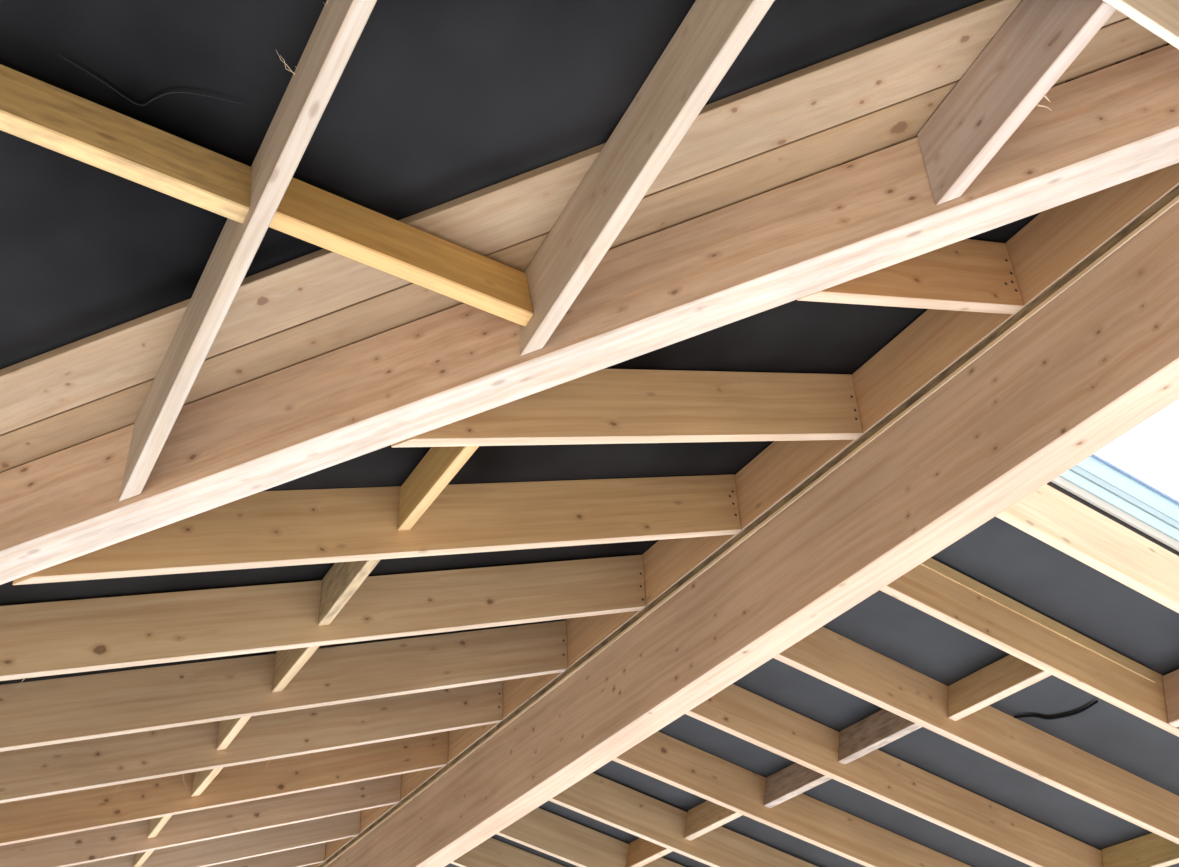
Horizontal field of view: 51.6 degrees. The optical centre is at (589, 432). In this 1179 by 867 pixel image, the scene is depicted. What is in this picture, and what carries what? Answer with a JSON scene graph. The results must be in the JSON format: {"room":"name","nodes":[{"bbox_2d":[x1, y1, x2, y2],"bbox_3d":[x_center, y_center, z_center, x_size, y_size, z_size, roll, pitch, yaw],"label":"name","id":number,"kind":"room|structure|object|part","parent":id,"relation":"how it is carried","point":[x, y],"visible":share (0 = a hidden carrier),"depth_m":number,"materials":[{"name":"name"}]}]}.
{"room":"construction site","nodes":[
{"label":"construction site","id":0,"kind":"room"},
{"bbox_2d":[0,212,1040,684],"bbox_3d":[-3.474,1.160,3.398,6.989,2.025,7.840,15,-37,-24],"label":"roof underlay","id":1,"kind":"structure","parent":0,"point":[796,336],"depth_m":3.34,"materials":[{"name":"black fabric"}]},
{"bbox_2d":[0,0,1169,449],"bbox_3d":[-2.154,0.304,2.747,5.390,1.639,5.409,15,-37,-24],"label":"roof underlay","id":2,"kind":"structure","parent":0,"point":[434,103],"depth_m":2.35,"materials":[{"name":"black fabric"}]},
{"bbox_2d":[0,0,1126,434],"bbox_3d":[-1.168,-0.088,2.615,4.806,1.001,0.133,-10,-34,11],"label":"board","id":3,"kind":"object","parent":2,"relation":"attached to","point":[938,52],"visible":0.62,"depth_m":2.52,"materials":[{"name":"brown wood"}]},
{"bbox_2d":[1102,0,1178,48],"bbox_3d":[-0.076,-1.189,1.723,3.138,0.235,0.021,17,-38,-27],"label":"board","id":4,"kind":"object","parent":2,"relation":"attached to","point":[1160,17],"visible":1,"depth_m":2.27,"materials":[{"name":"brown wood"}]},
{"bbox_2d":[327,203,1178,866],"bbox_3d":[-0.304,1.394,5.032,0.126,0.333,10.200,15,-37,-24],"label":"ridge beam","id":5,"kind":"structure","parent":0,"point":[1100,360],"depth_m":3.33,"materials":[{"name":"brown wood"}]},
{"bbox_2d":[319,186,1178,866],"bbox_3d":[-0.348,1.230,5.117,0.048,0.037,10.200,15,-37,-24],"label":"plate","id":6,"kind":"object","parent":5,"relation":"on","point":[1169,201],"visible":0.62,"depth_m":3.43,"materials":[{"name":"brown wood"}]},
{"bbox_2d":[303,163,1178,866],"bbox_3d":[-0.357,1.128,5.182,0.038,0.204,10.200,15,-37,-24],"label":"board","id":7,"kind":"object","parent":6,"relation":"on","point":[1060,238],"visible":0.5,"depth_m":3.33,"materials":[{"name":"brown wood"}]},
{"bbox_2d":[0,774,400,866],"bbox_3d":[-3.225,1.763,4.563,5.237,1.717,0.036,15,-37,-24],"label":"rafter","id":8,"kind":"object","parent":7,"relation":"attached to","point":[87,846],"visible":0.57,"depth_m":5.49,"materials":[{"name":"brown wood"}]},
{"bbox_2d":[133,850,153,866],"bbox_3d":[-2.034,1.875,5.667,0.036,0.160,0.565,15,-37,-25],"label":"rafter blocking","id":9,"kind":"object","parent":8,"relation":"attached to","point":[140,858],"visible":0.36,"depth_m":5.73,"materials":[{"name":"brown wood"}]},
{"bbox_2d":[68,811,360,866],"bbox_3d":[-3.791,2.072,4.813,5.889,1.909,0.036,15,-37,-24],"label":"rafter","id":10,"kind":"object","parent":7,"relation":"attached to","point":[220,850],"visible":0.57,"depth_m":6.13,"materials":[{"name":"brown wood"}]},
{"bbox_2d":[0,731,447,845],"bbox_3d":[-2.653,1.459,4.306,4.579,1.535,0.036,15,-37,-24],"label":"rafter","id":11,"kind":"object","parent":7,"relation":"attached to","point":[24,820],"visible":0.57,"depth_m":5.00,"materials":[{"name":"brown wood"}]},
{"bbox_2d":[147,815,171,837],"bbox_3d":[-1.798,1.574,5.196,0.036,0.164,0.571,14,-37,-24],"label":"rafter blocking","id":12,"kind":"object","parent":11,"relation":"attached to","point":[156,824],"visible":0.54,"depth_m":5.25,"materials":[{"name":"brown wood"}]},
{"bbox_2d":[0,681,502,802],"bbox_3d":[-2.088,1.151,4.055,3.928,1.345,0.037,15,-37,-24],"label":"rafter","id":13,"kind":"object","parent":7,"relation":"attached to","point":[40,771],"visible":0.95,"depth_m":4.53,"materials":[{"name":"brown wood"}]},
{"bbox_2d":[191,767,222,796],"bbox_3d":[-1.468,1.270,4.787,0.036,0.164,0.564,15,-37,-25],"label":"rafter blocking","id":14,"kind":"object","parent":13,"relation":"attached to","point":[202,779],"visible":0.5,"depth_m":4.84,"materials":[{"name":"brown wood"}]},
{"bbox_2d":[207,842,325,866],"bbox_3d":[-4.350,2.366,5.066,6.532,2.090,0.036,15,-37,-24],"label":"rafter","id":15,"kind":"object","parent":7,"relation":"attached to","point":[312,854],"visible":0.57,"depth_m":6.77,"materials":[{"name":"brown wood"}]},
{"bbox_2d":[0,620,567,753],"bbox_3d":[-1.525,0.851,3.803,3.281,1.161,0.037,15,-37,-24],"label":"rafter","id":16,"kind":"object","parent":7,"relation":"attached to","point":[84,707],"visible":1,"depth_m":4.05,"materials":[{"name":"brown wood"}]},
{"bbox_2d":[216,716,250,749],"bbox_3d":[-1.230,0.967,4.325,0.036,0.157,0.561,14,-37,-24],"label":"rafter blocking","id":17,"kind":"object","parent":16,"relation":"attached to","point":[228,729],"visible":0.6,"depth_m":4.39,"materials":[{"name":"brown wood"}]},
{"bbox_2d":[0,555,645,687],"bbox_3d":[-0.963,0.542,3.556,2.633,0.964,0.037,15,-37,-24],"label":"rafter","id":18,"kind":"object","parent":7,"relation":"attached to","point":[94,634],"visible":1,"depth_m":3.58,"materials":[{"name":"brown wood"}]},
{"bbox_2d":[272,646,318,691],"bbox_3d":[-0.915,0.666,3.914,0.036,0.156,0.561,15,-37,-24],"label":"rafter blocking","id":19,"kind":"object","parent":18,"relation":"attached to","point":[288,662],"visible":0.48,"depth_m":3.97,"materials":[{"name":"brown wood"}]},
{"bbox_2d":[12,474,740,584],"bbox_3d":[-0.407,0.237,3.312,1.993,0.775,0.037,15,-37,-24],"label":"rafter","id":20,"kind":"object","parent":7,"relation":"attached to","point":[262,529],"visible":0.94,"depth_m":3.24,"materials":[{"name":"brown wood"}]},
{"bbox_2d":[318,559,380,625],"bbox_3d":[-0.665,0.371,3.461,0.036,0.163,0.554,14,-37,-24],"label":"rafter blocking","id":21,"kind":"object","parent":20,"relation":"attached to","point":[343,579],"visible":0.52,"depth_m":3.50,"materials":[{"name":"brown wood"}]},
{"bbox_2d":[451,837,564,866],"bbox_3d":[0.755,2.972,7.059,4.310,1.308,0.037,15,-37,-24],"label":"rafter","id":22,"kind":"object","parent":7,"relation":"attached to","point":[492,852],"visible":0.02,"depth_m":6.68,"materials":[{"name":"brown wood"}]},
{"bbox_2d":[0,44,1178,584],"bbox_3d":[-3.202,0.884,2.882,9.588,2.162,0.110,-10,-34,11],"label":"beam","id":23,"kind":"structure","parent":7,"relation":"attached to","point":[1118,123],"depth_m":2.56,"materials":[{"name":"brown wood"}]},
{"bbox_2d":[119,0,376,501],"bbox_3d":[-0.552,-0.574,2.195,0.082,0.725,1.738,18,-39,-28],"label":"rafter","id":24,"kind":"object","parent":23,"relation":"attached to","point":[340,24],"visible":1,"depth_m":2.27,"materials":[{"name":"brown wood"}]},
{"bbox_2d":[0,64,251,223],"bbox_3d":[-0.911,-0.542,2.165,0.634,0.162,0.065,18,-39,-28],"label":"jack blocking","id":25,"kind":"object","parent":24,"relation":"attached to","point":[33,110],"visible":1,"depth_m":2.18,"materials":[{"name":"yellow wood"}]},
{"bbox_2d":[0,17,1168,472],"bbox_3d":[-1.129,-0.011,2.700,5.008,1.042,0.096,-10,-34,11],"label":"board","id":26,"kind":"object","parent":23,"relation":"on","point":[1125,39],"visible":0.47,"depth_m":2.61,"materials":[{"name":"brown wood"}]},
{"bbox_2d":[520,0,774,355],"bbox_3d":[0.154,-0.635,2.305,0.034,0.531,1.090,18,-39,-28],"label":"rafter","id":27,"kind":"object","parent":23,"relation":"attached to","point":[713,33],"visible":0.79,"depth_m":2.34,"materials":[{"name":"brown wood"}]},
{"bbox_2d":[269,177,533,326],"bbox_3d":[-0.371,-0.363,2.450,0.565,0.159,0.065,18,-39,-28],"label":"jack blocking","id":28,"kind":"object","parent":27,"relation":"attached to","point":[306,212],"visible":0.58,"depth_m":2.42,"materials":[{"name":"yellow wood"}]},
{"bbox_2d":[917,0,1115,204],"bbox_3d":[0.836,-0.700,2.407,0.053,0.340,0.453,18,-39,-28],"label":"rafter","id":29,"kind":"object","parent":23,"relation":"attached to","point":[1040,39],"visible":1,"depth_m":2.39,"materials":[{"name":"brown wood"}]},
{"bbox_2d":[497,808,684,866],"bbox_3d":[1.037,2.676,6.619,4.310,1.319,0.037,15,-37,-24],"label":"rafter","id":30,"kind":"object","parent":7,"relation":"attached to","point":[541,830],"visible":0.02,"depth_m":6.26,"materials":[{"name":"brown wood"}]},
{"bbox_2d":[391,369,862,446],"bbox_3d":[0.160,-0.067,3.058,1.340,0.588,0.037,15,-37,-24],"label":"rafter","id":31,"kind":"object","parent":7,"relation":"attached to","point":[603,406],"visible":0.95,"depth_m":3.06,"materials":[{"name":"brown wood"}]},
{"bbox_2d":[398,446,478,530],"bbox_3d":[-0.360,0.063,3.050,0.036,0.142,0.565,15,-37,-24],"label":"rafter blocking","id":32,"kind":"object","parent":31,"relation":"attached to","point":[438,467],"visible":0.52,"depth_m":3.09,"materials":[{"name":"brown wood"}]},
{"bbox_2d":[549,773,816,866],"bbox_3d":[1.318,2.377,6.182,4.310,1.320,0.037,15,-37,-24],"label":"rafter","id":33,"kind":"object","parent":7,"relation":"attached to","point":[597,797],"visible":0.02,"depth_m":5.87,"materials":[{"name":"brown wood"}]},
{"bbox_2d":[626,838,671,866],"bbox_3d":[0.343,2.080,6.171,0.070,0.147,0.561,15,-37,-24],"label":"rafter blocking","id":34,"kind":"object","parent":33,"relation":"attached to","point":[641,852],"visible":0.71,"depth_m":6.23,"materials":[{"name":"brown wood"}]},
{"bbox_2d":[613,731,971,866],"bbox_3d":[1.600,2.066,5.750,4.310,1.307,0.037,15,-37,-24],"label":"rafter","id":35,"kind":"object","parent":7,"relation":"attached to","point":[660,756],"visible":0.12,"depth_m":5.49,"materials":[{"name":"brown wood"}]},
{"bbox_2d":[684,800,741,840],"bbox_3d":[0.614,1.773,5.731,0.070,0.147,0.564,15,-37,-24],"label":"rafter blocking","id":36,"kind":"object","parent":35,"relation":"attached to","point":[707,816],"visible":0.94,"depth_m":5.79,"materials":[{"name":"brown wood"}]},
{"bbox_2d":[685,684,1102,866],"bbox_3d":[1.881,1.767,5.313,4.310,1.312,0.037,15,-37,-24],"label":"rafter","id":37,"kind":"object","parent":7,"relation":"attached to","point":[735,710],"visible":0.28,"depth_m":5.11,"materials":[{"name":"brown wood"}]},
{"bbox_2d":[764,763,831,807],"bbox_3d":[0.937,1.489,5.309,0.069,0.141,0.561,15,-37,-24],"label":"rafter blocking","id":38,"kind":"object","parent":37,"relation":"attached to","point":[795,779],"visible":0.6,"depth_m":5.36,"materials":[{"name":"brown wood"}]},
{"bbox_2d":[797,239,1023,313],"bbox_3d":[0.735,-0.374,2.800,0.678,0.399,0.037,15,-37,-24],"label":"rafter","id":39,"kind":"object","parent":7,"relation":"attached to","point":[970,275],"visible":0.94,"depth_m":2.82,"materials":[{"name":"brown wood"}]},
{"bbox_2d":[773,627,1178,843],"bbox_3d":[2.161,1.459,4.883,4.310,1.295,0.037,15,-37,-24],"label":"rafter","id":40,"kind":"object","parent":7,"relation":"attached to","point":[826,655],"visible":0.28,"depth_m":4.66,"materials":[{"name":"brown wood"}]},
{"bbox_2d":[838,709,921,763],"bbox_3d":[1.179,1.170,4.861,0.070,0.143,0.560,15,-37,-24],"label":"rafter blocking","id":41,"kind":"object","parent":40,"relation":"attached to","point":[883,727],"visible":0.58,"depth_m":4.90,"materials":[{"name":"brown wood"}]},
{"bbox_2d":[1102,833,1178,866],"bbox_3d":[2.430,1.795,5.236,0.071,0.148,0.560,15,-37,-24],"label":"rafter blocking","id":42,"kind":"object","parent":40,"relation":"attached to","point":[1149,850],"visible":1,"depth_m":5.27,"materials":[{"name":"brown wood"}]},
{"bbox_2d":[880,558,1178,736],"bbox_3d":[2.445,1.159,4.441,4.310,1.292,0.044,15,-37,-24],"label":"rafter","id":43,"kind":"object","parent":7,"relation":"attached to","point":[932,587],"visible":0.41,"depth_m":4.13,"materials":[{"name":"brown wood"}]},
{"bbox_2d":[948,654,1050,720],"bbox_3d":[1.508,0.892,4.440,0.069,0.141,0.563,15,-37,-24],"label":"rafter blocking","id":44,"kind":"object","parent":43,"relation":"attached to","point":[1010,674],"visible":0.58,"depth_m":4.47,"materials":[{"name":"brown wood"}]},
{"bbox_2d":[1162,669,1178,726],"bbox_3d":[2.159,0.825,4.122,0.082,0.192,0.500,15,-37,-24],"label":"rafter blocking","id":45,"kind":"object","parent":43,"relation":"attached to","point":[1171,680],"visible":1,"depth_m":4.28,"materials":[{"name":"brown wood"}]},
{"bbox_2d":[996,484,1178,612],"bbox_3d":[1.648,0.384,3.727,1.960,0.699,0.037,15,-37,-24],"label":"rafter","id":46,"kind":"object","parent":7,"relation":"attached to","point":[1047,514],"visible":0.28,"depth_m":3.67,"materials":[{"name":"brown wood"}]},
{"bbox_2d":[445,516,1178,866],"bbox_3d":[1.810,1.740,5.468,4.320,1.110,9.200,15,-37,-24],"label":"roof underlay","id":47,"kind":"structure","parent":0,"point":[998,555],"depth_m":4.80,"materials":[{"name":"black fabric"}]},
{"bbox_2d":[1047,454,1178,555],"bbox_3d":[1.803,-0.007,3.539,1.572,0.610,0.866,15,-37,-24],"label":"window","id":48,"kind":"structure","parent":47,"relation":"attached to","point":[1094,482],"depth_m":3.81,"materials":[{"name":"blue glass"}]},
{"bbox_3d":[1.804,0.023,3.519,1.572,0.445,0.866,15,-37,-24],"label":"frame","id":49,"kind":"part","parent":48,"relation":"part of","materials":[{"name":"white plastic"}]},
{"bbox_3d":[1.803,-0.010,3.541,1.564,0.427,0.858,15,-37,-24],"label":"sash rail","id":50,"kind":"part","parent":48,"relation":"part of","materials":[{"name":"white plastic"}]},
{"bbox_3d":[1.801,-0.054,3.570,1.560,0.476,0.854,15,-37,-24],"label":"sash","id":51,"kind":"part","parent":48,"relation":"part of","materials":[{"name":"white plastic"}]}
]}

